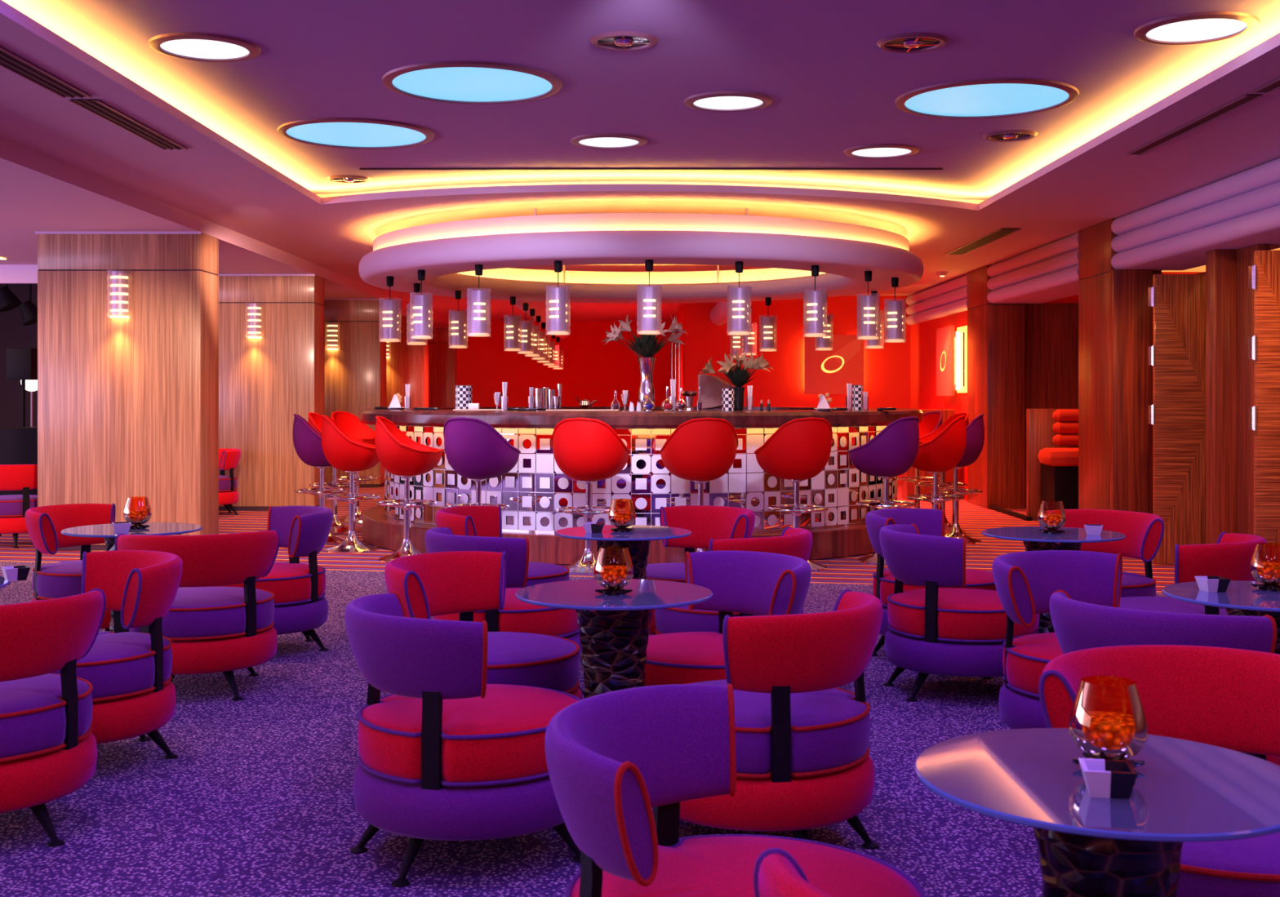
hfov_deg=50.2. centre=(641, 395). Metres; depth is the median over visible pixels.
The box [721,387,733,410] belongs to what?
holder
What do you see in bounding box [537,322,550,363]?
pendant lamp
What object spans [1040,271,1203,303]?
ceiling
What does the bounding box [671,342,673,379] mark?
chrome pole
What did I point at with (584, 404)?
teapot
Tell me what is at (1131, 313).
column
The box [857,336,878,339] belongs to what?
diffuser
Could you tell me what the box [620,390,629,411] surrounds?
glass
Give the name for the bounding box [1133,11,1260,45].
recessed light
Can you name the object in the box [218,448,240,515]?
lounge chair
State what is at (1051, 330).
wall
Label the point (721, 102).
diffuser
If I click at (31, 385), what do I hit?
floor lamp
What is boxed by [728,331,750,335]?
diffuser
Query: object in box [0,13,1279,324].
ceiling
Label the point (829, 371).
art panel
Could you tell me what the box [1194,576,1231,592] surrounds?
square dish
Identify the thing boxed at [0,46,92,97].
ceiling vent
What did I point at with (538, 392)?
metal cup
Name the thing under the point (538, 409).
tray
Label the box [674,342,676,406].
chrome pole
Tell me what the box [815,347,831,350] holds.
diffuser
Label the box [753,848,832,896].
lounge chair
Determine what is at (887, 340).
diffuser
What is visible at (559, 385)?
metal cup
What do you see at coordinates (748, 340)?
pendant lamp
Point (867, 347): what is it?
diffuser
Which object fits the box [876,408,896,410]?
tray
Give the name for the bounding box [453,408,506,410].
serving board
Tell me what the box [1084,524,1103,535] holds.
square dish
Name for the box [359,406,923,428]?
countertop
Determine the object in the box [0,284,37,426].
wall
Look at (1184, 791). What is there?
round table
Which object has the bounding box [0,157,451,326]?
ceiling
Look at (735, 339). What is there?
pendant lamp
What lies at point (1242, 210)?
trim
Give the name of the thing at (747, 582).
lounge chair
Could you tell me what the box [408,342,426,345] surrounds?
diffuser
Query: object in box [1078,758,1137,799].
square dish
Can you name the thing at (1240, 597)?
round table
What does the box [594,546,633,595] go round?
candle holder
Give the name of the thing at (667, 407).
flask
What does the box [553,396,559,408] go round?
metal cup
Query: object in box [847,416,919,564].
bar stool
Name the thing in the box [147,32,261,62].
recessed light
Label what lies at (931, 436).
bar stool
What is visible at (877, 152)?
diffuser
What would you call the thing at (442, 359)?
wall column
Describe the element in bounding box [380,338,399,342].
diffuser
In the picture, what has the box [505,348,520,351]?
diffuser
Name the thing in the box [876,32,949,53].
recessed light
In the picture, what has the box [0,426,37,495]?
desk
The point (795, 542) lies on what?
lounge chair
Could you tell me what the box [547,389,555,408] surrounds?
metal cup
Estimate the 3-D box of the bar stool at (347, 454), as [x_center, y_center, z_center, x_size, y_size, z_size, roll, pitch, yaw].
[-2.510,0.757,11.943,0.565,1.186,0.606,0,0,-10]
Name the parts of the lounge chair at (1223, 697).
backrest, seat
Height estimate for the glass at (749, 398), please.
0.210 m
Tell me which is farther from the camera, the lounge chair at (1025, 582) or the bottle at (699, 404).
the bottle at (699, 404)
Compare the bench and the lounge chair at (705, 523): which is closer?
the lounge chair at (705, 523)
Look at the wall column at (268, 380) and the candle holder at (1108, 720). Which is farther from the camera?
the wall column at (268, 380)
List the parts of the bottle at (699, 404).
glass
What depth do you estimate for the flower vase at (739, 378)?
11.70 m
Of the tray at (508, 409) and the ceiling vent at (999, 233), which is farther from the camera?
the ceiling vent at (999, 233)
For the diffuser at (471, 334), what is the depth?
11.34 m
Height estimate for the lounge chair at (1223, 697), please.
0.742 m
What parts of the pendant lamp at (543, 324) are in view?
lamp shade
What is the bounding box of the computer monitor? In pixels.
[697,373,734,409]
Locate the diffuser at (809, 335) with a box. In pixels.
[804,333,825,337]
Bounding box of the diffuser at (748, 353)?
[741,352,755,355]
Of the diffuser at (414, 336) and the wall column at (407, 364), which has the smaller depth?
the diffuser at (414, 336)
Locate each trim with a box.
[0,0,1279,210]
[0,264,38,284]
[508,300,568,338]
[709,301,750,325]
[905,274,967,324]
[986,233,1079,303]
[1111,158,1279,270]
[1205,249,1236,544]
[1236,244,1270,534]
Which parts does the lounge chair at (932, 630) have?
leg, leg, backrest, seat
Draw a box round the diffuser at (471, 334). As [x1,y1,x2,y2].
[468,333,489,336]
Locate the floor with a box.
[0,482,1174,896]
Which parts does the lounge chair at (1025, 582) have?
seat, backrest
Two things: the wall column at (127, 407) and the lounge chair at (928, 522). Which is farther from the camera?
the wall column at (127, 407)
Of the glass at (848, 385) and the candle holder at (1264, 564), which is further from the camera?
the glass at (848, 385)
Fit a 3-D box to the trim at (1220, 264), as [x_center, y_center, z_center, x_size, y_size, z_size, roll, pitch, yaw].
[4.388,0.126,10.335,0.165,2.449,0.170,0,0,0]
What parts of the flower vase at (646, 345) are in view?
lily flower, lily flower, lily flower, lily flower, lily flower, lily flower, lily flower, lily flower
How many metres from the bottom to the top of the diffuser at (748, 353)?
0.024 m
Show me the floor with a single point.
(256, 799)
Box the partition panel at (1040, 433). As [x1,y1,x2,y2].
[1026,408,1078,519]
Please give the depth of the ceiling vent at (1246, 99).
7.77 m
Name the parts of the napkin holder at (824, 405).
plate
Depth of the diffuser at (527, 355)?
17.14 m
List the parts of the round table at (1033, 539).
glass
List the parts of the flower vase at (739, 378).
lily flower, lily flower, lily flower, lily flower, lily flower, lily flower, lily flower, lily flower, lily flower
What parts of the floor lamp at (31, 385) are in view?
globe, stem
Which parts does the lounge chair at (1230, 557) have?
seat, backrest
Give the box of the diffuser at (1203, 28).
[1146,18,1246,41]
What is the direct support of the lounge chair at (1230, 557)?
on the floor
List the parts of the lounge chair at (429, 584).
backrest, seat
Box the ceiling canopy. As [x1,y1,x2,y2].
[358,208,924,351]
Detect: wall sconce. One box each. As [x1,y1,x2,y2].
[106,270,128,317]
[244,302,263,337]
[324,321,339,349]
[386,342,391,357]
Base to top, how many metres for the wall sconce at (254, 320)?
0.410 m
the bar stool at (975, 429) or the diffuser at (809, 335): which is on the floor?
the bar stool at (975, 429)
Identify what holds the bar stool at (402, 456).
on the floor
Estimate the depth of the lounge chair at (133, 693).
4.94 m
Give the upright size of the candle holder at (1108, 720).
0.155 m
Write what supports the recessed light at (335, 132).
in the ceiling at (833, 90)
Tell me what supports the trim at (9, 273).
attached to the ceiling at (31, 201)
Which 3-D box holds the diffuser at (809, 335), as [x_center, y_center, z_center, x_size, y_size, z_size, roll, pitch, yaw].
[1.462,-0.510,11.472,0.176,0.024,0.176,0,0,35]
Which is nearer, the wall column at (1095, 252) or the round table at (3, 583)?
the round table at (3, 583)
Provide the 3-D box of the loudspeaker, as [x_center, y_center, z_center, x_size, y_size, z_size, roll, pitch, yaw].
[-6.820,0.414,15.300,0.620,1.888,0.713,0,0,0]
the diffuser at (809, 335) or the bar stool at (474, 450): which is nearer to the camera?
the bar stool at (474, 450)
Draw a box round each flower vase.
[601,315,687,410]
[698,351,772,410]
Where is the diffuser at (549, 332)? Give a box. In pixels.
[546,331,568,334]
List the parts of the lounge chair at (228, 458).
leg, seat, backrest, leg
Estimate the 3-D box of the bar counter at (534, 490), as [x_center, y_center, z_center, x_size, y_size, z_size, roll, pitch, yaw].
[0.000,0.738,13.500,5.458,1.225,5.458,0,0,-18]
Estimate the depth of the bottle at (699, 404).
11.18 m
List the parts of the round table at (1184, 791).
glass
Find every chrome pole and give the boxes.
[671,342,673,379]
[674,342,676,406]
[678,342,680,404]
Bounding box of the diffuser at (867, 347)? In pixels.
[866,346,882,348]
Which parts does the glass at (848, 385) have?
glass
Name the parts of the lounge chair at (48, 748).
leg, seat, backrest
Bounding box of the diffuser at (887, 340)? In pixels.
[885,339,904,342]
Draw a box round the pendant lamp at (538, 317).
[531,315,546,359]
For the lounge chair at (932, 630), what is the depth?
5.98 m
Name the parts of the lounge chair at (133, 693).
seat, backrest, leg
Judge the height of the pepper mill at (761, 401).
0.093 m
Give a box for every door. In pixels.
[1148,274,1205,564]
[1248,250,1279,543]
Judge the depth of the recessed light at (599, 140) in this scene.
9.06 m
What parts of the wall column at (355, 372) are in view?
cornice, panel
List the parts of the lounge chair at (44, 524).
seat, backrest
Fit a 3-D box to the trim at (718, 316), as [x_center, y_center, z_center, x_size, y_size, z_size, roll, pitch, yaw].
[1.220,-1.250,18.850,0.300,0.300,4.900,0,0,0]
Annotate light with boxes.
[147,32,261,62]
[276,117,434,149]
[327,174,371,183]
[382,61,562,104]
[570,133,647,149]
[589,31,657,51]
[684,91,773,111]
[843,143,919,159]
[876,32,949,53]
[894,77,1079,119]
[955,325,967,392]
[982,129,1037,142]
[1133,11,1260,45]
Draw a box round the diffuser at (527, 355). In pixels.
[525,354,539,356]
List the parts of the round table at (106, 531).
glass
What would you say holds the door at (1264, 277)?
on the floor
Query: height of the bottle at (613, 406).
0.172 m
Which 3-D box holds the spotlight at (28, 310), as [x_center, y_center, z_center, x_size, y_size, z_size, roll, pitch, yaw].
[-7.034,-1.120,15.810,0.274,0.621,0.251,0,0,32]
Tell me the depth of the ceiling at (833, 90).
7.17 m
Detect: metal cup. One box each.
[534,388,542,408]
[542,386,549,408]
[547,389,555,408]
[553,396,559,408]
[557,383,562,408]
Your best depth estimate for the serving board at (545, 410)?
11.20 m
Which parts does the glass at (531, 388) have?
glass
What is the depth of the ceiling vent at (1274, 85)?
6.89 m
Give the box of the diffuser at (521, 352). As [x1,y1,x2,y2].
[518,351,533,353]
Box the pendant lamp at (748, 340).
[740,306,756,355]
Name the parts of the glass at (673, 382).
glass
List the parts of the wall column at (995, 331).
panel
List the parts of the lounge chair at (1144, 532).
backrest, seat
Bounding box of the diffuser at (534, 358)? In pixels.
[532,357,544,359]
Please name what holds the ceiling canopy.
hanging from the ceiling at (207, 188)
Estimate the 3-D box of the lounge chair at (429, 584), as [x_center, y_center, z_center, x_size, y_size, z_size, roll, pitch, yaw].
[-0.574,0.979,5.048,0.748,0.742,0.733,0,0,24]
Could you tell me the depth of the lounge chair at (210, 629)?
6.03 m
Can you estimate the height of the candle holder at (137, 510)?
0.155 m
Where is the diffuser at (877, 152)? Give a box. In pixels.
[851,147,911,156]
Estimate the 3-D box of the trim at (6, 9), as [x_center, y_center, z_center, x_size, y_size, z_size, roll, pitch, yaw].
[0.115,-1.630,4.750,6.290,0.140,14.340,0,0,0]
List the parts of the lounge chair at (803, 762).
seat, leg, backrest, leg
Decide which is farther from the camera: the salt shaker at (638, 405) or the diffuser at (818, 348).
the diffuser at (818, 348)
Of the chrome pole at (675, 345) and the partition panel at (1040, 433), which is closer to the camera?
the partition panel at (1040, 433)
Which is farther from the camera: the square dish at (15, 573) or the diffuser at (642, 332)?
the diffuser at (642, 332)
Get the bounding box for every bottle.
[610,390,620,410]
[697,386,702,411]
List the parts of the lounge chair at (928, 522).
leg, backrest, seat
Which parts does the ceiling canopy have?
pendant lamp, lamp shade, pendant lamp, lamp shade, pendant lamp, lamp shade, pendant lamp, lamp shade, pendant lamp, lamp shade, pendant lamp, lamp shade, hanger rod, pendant lamp, lamp shade, hanger rod, bar canopy, lamp shade, hanger rod, pendant lamp, lamp shade, hanger rod, pendant lamp, lamp shade, pendant lamp, lamp shade, pendant lamp, lamp shade, pendant lamp, lamp shade, pendant lamp, lamp shade, pendant lamp, lamp shade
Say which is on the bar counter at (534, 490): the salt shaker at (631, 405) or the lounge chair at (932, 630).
the salt shaker at (631, 405)
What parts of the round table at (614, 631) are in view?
glass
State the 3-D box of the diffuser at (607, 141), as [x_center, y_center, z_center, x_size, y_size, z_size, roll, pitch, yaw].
[-0.215,-1.692,9.094,0.409,0.001,0.409,0,0,0]
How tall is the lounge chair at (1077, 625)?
0.742 m
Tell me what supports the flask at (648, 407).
on the bar counter at (534, 490)
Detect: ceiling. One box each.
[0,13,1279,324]
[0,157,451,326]
[1,0,1279,199]
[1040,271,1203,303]
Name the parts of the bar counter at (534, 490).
mirror panel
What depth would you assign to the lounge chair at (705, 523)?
7.49 m
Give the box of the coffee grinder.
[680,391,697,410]
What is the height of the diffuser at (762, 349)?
0.024 m
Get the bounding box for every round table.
[0,576,9,588]
[60,522,203,631]
[515,578,713,698]
[555,524,691,579]
[914,728,1279,896]
[981,526,1125,633]
[1161,580,1279,654]
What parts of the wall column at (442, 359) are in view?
panel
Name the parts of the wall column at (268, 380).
cornice, panel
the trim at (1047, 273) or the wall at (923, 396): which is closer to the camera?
the trim at (1047, 273)
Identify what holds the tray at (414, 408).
on the bar counter at (534, 490)
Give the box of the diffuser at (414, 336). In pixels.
[411,335,431,338]
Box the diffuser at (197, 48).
[160,39,248,58]
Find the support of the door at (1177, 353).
on the floor
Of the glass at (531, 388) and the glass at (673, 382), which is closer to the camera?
the glass at (673, 382)
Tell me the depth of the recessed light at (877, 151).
9.43 m
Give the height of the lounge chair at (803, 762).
0.742 m
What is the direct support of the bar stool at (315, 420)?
on the floor
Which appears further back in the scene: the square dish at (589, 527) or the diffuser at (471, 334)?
the diffuser at (471, 334)
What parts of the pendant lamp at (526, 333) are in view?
lamp shade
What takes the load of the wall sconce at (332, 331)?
attached to the wall column at (355, 372)
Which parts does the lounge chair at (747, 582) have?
seat, backrest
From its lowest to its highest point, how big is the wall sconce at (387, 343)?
0.410 m
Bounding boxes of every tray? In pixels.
[373,406,388,408]
[413,407,439,409]
[506,408,516,410]
[516,408,537,410]
[537,408,567,410]
[831,408,846,410]
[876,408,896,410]
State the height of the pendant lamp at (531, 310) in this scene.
0.600 m
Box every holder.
[123,496,151,528]
[455,385,472,408]
[468,403,479,408]
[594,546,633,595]
[608,498,635,532]
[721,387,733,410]
[813,392,834,410]
[852,385,862,410]
[1037,500,1066,533]
[1069,675,1147,767]
[1249,542,1279,591]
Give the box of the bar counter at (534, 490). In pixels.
[359,406,923,564]
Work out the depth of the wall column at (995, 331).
16.30 m
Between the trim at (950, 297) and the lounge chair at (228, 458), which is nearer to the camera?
the lounge chair at (228, 458)
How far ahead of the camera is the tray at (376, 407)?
12.65 m
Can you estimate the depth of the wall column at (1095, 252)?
12.43 m
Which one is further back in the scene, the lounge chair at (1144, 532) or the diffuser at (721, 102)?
the diffuser at (721, 102)
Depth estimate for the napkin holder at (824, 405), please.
11.37 m
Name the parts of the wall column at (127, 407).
cornice, panel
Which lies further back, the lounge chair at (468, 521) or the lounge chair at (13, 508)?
the lounge chair at (13, 508)
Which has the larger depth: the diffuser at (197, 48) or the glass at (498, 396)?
the glass at (498, 396)
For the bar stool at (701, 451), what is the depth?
10.37 m
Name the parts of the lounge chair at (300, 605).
seat, backrest, leg, leg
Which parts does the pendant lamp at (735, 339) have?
lamp shade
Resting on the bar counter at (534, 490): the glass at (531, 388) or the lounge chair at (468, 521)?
the glass at (531, 388)
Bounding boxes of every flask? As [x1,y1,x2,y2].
[643,388,654,411]
[661,386,673,411]
[675,387,687,411]
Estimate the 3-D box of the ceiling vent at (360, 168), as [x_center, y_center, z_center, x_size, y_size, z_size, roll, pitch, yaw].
[0.075,-1.694,10.200,4.350,0.012,0.020,0,0,0]
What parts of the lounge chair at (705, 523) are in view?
seat, backrest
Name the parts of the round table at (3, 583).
glass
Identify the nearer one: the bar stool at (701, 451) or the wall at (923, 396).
the bar stool at (701, 451)
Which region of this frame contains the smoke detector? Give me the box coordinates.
[934,271,949,276]
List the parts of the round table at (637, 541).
glass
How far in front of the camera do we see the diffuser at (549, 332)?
11.03 m
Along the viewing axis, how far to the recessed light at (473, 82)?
7.38 m
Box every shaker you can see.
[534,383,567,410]
[628,401,634,411]
[635,401,641,411]
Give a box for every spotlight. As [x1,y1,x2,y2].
[0,284,22,311]
[18,284,37,325]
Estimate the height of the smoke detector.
0.062 m
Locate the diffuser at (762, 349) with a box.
[760,348,776,351]
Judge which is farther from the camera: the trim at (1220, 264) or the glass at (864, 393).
the glass at (864, 393)
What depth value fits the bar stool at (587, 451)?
10.38 m
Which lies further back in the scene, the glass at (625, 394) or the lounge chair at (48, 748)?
the glass at (625, 394)
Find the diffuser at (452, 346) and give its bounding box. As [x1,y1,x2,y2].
[449,345,466,348]
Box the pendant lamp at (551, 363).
[542,328,555,365]
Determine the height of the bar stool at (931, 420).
1.186 m
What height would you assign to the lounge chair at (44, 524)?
0.742 m
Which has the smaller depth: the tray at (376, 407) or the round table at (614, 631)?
the round table at (614, 631)
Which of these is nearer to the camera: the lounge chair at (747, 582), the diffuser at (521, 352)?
the lounge chair at (747, 582)
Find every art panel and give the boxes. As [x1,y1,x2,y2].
[804,334,863,394]
[936,325,967,395]
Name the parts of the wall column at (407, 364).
panel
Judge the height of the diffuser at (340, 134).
0.001 m
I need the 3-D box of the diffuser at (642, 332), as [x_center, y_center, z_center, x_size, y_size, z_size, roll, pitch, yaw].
[0.065,-0.510,11.001,0.176,0.024,0.176,0,0,-3]
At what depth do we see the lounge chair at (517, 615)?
5.94 m
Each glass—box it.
[404,384,410,409]
[493,392,501,408]
[501,382,507,410]
[528,386,534,408]
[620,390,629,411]
[669,379,676,411]
[746,385,753,410]
[845,383,852,410]
[862,391,868,410]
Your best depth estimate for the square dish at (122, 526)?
6.59 m
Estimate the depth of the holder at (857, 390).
11.86 m
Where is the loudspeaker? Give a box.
[6,348,37,426]
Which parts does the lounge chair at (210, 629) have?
backrest, seat, leg, leg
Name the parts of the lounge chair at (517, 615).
backrest, seat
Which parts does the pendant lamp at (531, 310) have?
lamp shade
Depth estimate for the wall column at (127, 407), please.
11.90 m
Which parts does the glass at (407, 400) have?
glass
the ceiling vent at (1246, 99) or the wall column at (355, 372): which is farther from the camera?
the wall column at (355, 372)
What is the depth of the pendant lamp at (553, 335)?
23.86 m
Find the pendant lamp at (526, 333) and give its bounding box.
[517,302,534,354]
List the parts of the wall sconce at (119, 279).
lamp shade, bulb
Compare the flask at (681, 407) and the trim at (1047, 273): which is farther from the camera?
the trim at (1047, 273)
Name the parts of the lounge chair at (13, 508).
leg, seat, backrest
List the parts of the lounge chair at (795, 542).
seat, backrest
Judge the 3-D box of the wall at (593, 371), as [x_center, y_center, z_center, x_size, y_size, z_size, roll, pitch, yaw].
[-1.520,-0.105,25.025,4.640,2.910,7.150,0,0,0]
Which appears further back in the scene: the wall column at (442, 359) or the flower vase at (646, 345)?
the wall column at (442, 359)
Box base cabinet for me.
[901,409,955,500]
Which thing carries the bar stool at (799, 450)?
on the floor
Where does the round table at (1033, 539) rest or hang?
on the floor
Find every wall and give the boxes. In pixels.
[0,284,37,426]
[456,302,684,407]
[684,295,911,482]
[910,310,967,500]
[1024,303,1078,508]
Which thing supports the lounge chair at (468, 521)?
on the floor
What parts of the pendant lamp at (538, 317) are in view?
lamp shade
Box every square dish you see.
[0,565,30,581]
[111,521,131,533]
[582,522,604,533]
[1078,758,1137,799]
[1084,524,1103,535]
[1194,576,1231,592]
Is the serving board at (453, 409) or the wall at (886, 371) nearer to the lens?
the serving board at (453, 409)
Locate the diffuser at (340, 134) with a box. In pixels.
[285,122,426,146]
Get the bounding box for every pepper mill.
[760,400,763,410]
[767,400,770,410]
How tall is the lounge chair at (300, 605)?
0.742 m
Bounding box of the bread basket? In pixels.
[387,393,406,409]
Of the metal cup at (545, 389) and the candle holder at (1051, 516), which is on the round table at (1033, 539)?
the candle holder at (1051, 516)
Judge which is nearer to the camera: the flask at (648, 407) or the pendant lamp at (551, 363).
the flask at (648, 407)
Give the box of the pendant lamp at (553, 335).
[547,334,559,367]
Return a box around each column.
[35,231,218,551]
[217,274,324,511]
[324,298,386,487]
[386,315,428,407]
[428,326,456,407]
[967,265,1024,509]
[1078,218,1162,510]
[1110,269,1152,514]
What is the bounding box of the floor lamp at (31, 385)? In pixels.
[20,379,37,426]
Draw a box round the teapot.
[576,396,596,408]
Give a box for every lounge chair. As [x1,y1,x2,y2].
[0,464,37,548]
[0,588,106,847]
[25,503,115,631]
[50,550,182,759]
[115,528,279,701]
[207,506,333,651]
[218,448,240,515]
[344,591,582,887]
[384,551,582,699]
[425,526,584,694]
[435,505,569,588]
[544,684,926,896]
[644,551,811,686]
[645,505,755,635]
[654,527,812,635]
[679,589,882,849]
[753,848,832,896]
[865,508,996,656]
[879,524,1039,702]
[992,550,1122,728]
[1038,644,1279,896]
[1039,509,1164,597]
[1048,590,1279,765]
[1119,532,1266,615]
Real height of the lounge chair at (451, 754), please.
0.742 m
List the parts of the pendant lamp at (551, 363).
lamp shade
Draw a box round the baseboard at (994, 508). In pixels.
[989,505,1031,520]
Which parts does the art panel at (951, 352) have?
panel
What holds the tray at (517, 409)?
on the bar counter at (534, 490)
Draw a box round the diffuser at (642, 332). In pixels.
[638,330,660,334]
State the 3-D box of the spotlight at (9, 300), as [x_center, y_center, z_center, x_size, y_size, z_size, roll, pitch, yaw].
[-7.305,-1.200,15.810,0.274,0.460,0.251,0,0,32]
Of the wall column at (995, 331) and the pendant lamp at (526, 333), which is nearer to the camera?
the pendant lamp at (526, 333)
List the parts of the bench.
seat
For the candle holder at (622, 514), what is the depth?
6.60 m
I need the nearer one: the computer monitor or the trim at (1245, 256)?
the trim at (1245, 256)
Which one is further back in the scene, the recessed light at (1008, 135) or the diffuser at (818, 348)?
the diffuser at (818, 348)
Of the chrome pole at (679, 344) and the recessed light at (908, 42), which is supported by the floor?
the chrome pole at (679, 344)
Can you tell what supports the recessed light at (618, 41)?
in the ceiling at (833, 90)
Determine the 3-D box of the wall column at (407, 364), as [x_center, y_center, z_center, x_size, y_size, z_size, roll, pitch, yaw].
[-4.553,-0.040,24.444,1.445,2.780,0.512,0,0,0]
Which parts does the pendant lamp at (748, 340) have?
lamp shade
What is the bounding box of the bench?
[1037,408,1078,509]
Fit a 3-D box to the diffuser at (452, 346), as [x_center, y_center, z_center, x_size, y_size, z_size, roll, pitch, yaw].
[-1.901,-0.510,14.200,0.176,0.024,0.176,0,0,35]
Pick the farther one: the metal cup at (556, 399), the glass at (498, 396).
the metal cup at (556, 399)
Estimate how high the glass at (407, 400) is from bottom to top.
0.230 m
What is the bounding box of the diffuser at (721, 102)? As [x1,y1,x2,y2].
[693,96,763,109]
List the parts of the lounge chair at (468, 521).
backrest, seat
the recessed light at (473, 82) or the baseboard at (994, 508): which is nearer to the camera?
the recessed light at (473, 82)
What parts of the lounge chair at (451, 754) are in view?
leg, leg, backrest, seat, leg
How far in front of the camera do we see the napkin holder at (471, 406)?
11.57 m
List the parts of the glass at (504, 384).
glass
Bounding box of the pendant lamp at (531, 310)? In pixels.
[524,308,540,356]
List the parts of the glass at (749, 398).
glass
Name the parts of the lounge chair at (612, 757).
backrest, seat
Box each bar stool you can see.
[293,413,348,543]
[307,412,364,533]
[320,414,380,553]
[331,411,380,524]
[374,415,443,562]
[443,417,520,510]
[551,417,630,574]
[659,417,737,551]
[754,417,832,571]
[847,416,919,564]
[897,411,942,508]
[906,414,966,509]
[916,412,968,533]
[923,413,984,544]
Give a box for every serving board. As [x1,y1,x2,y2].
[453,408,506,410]
[545,409,618,411]
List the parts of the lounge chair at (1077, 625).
backrest, seat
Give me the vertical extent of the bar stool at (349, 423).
1.186 m
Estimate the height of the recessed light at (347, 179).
0.030 m
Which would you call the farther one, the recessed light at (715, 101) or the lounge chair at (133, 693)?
the recessed light at (715, 101)
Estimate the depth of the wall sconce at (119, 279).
11.84 m
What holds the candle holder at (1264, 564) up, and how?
on the round table at (1240, 597)
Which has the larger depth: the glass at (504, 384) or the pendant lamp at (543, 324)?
the pendant lamp at (543, 324)
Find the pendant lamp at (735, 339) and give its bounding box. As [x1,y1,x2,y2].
[729,328,742,358]
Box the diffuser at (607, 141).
[578,137,638,146]
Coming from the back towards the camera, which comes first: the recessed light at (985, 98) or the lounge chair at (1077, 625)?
the recessed light at (985, 98)
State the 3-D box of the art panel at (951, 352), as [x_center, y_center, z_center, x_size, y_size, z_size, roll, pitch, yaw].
[4.128,-0.460,18.070,0.134,0.920,1.480,0,0,0]
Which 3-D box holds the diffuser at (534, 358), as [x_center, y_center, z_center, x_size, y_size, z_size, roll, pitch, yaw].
[-1.404,-0.510,18.700,0.176,0.024,0.176,0,0,-36]
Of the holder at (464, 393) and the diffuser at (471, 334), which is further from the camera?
the holder at (464, 393)
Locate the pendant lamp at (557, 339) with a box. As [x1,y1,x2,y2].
[552,337,563,369]
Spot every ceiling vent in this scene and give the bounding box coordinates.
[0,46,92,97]
[69,98,187,150]
[360,168,942,169]
[945,227,1021,254]
[1125,93,1263,155]
[1250,77,1279,93]
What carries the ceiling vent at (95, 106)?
in the ceiling at (207, 188)
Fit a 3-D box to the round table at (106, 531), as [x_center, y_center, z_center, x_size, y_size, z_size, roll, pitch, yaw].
[-2.530,1.005,6.800,0.685,0.690,0.685,0,0,10]
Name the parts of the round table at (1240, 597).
glass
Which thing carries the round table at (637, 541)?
on the floor
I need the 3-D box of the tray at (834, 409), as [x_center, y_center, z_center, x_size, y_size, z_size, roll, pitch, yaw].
[1.695,0.114,11.700,0.120,0.022,0.100,0,0,0]
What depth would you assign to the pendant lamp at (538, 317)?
18.66 m
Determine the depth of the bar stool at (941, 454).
11.64 m
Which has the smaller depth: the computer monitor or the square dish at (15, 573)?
the square dish at (15, 573)
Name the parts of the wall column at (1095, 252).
panel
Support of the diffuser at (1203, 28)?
attached to the recessed light at (1197, 28)
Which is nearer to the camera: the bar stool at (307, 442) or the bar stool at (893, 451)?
the bar stool at (893, 451)
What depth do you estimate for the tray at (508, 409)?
11.75 m
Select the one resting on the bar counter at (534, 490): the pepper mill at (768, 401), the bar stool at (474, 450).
the pepper mill at (768, 401)

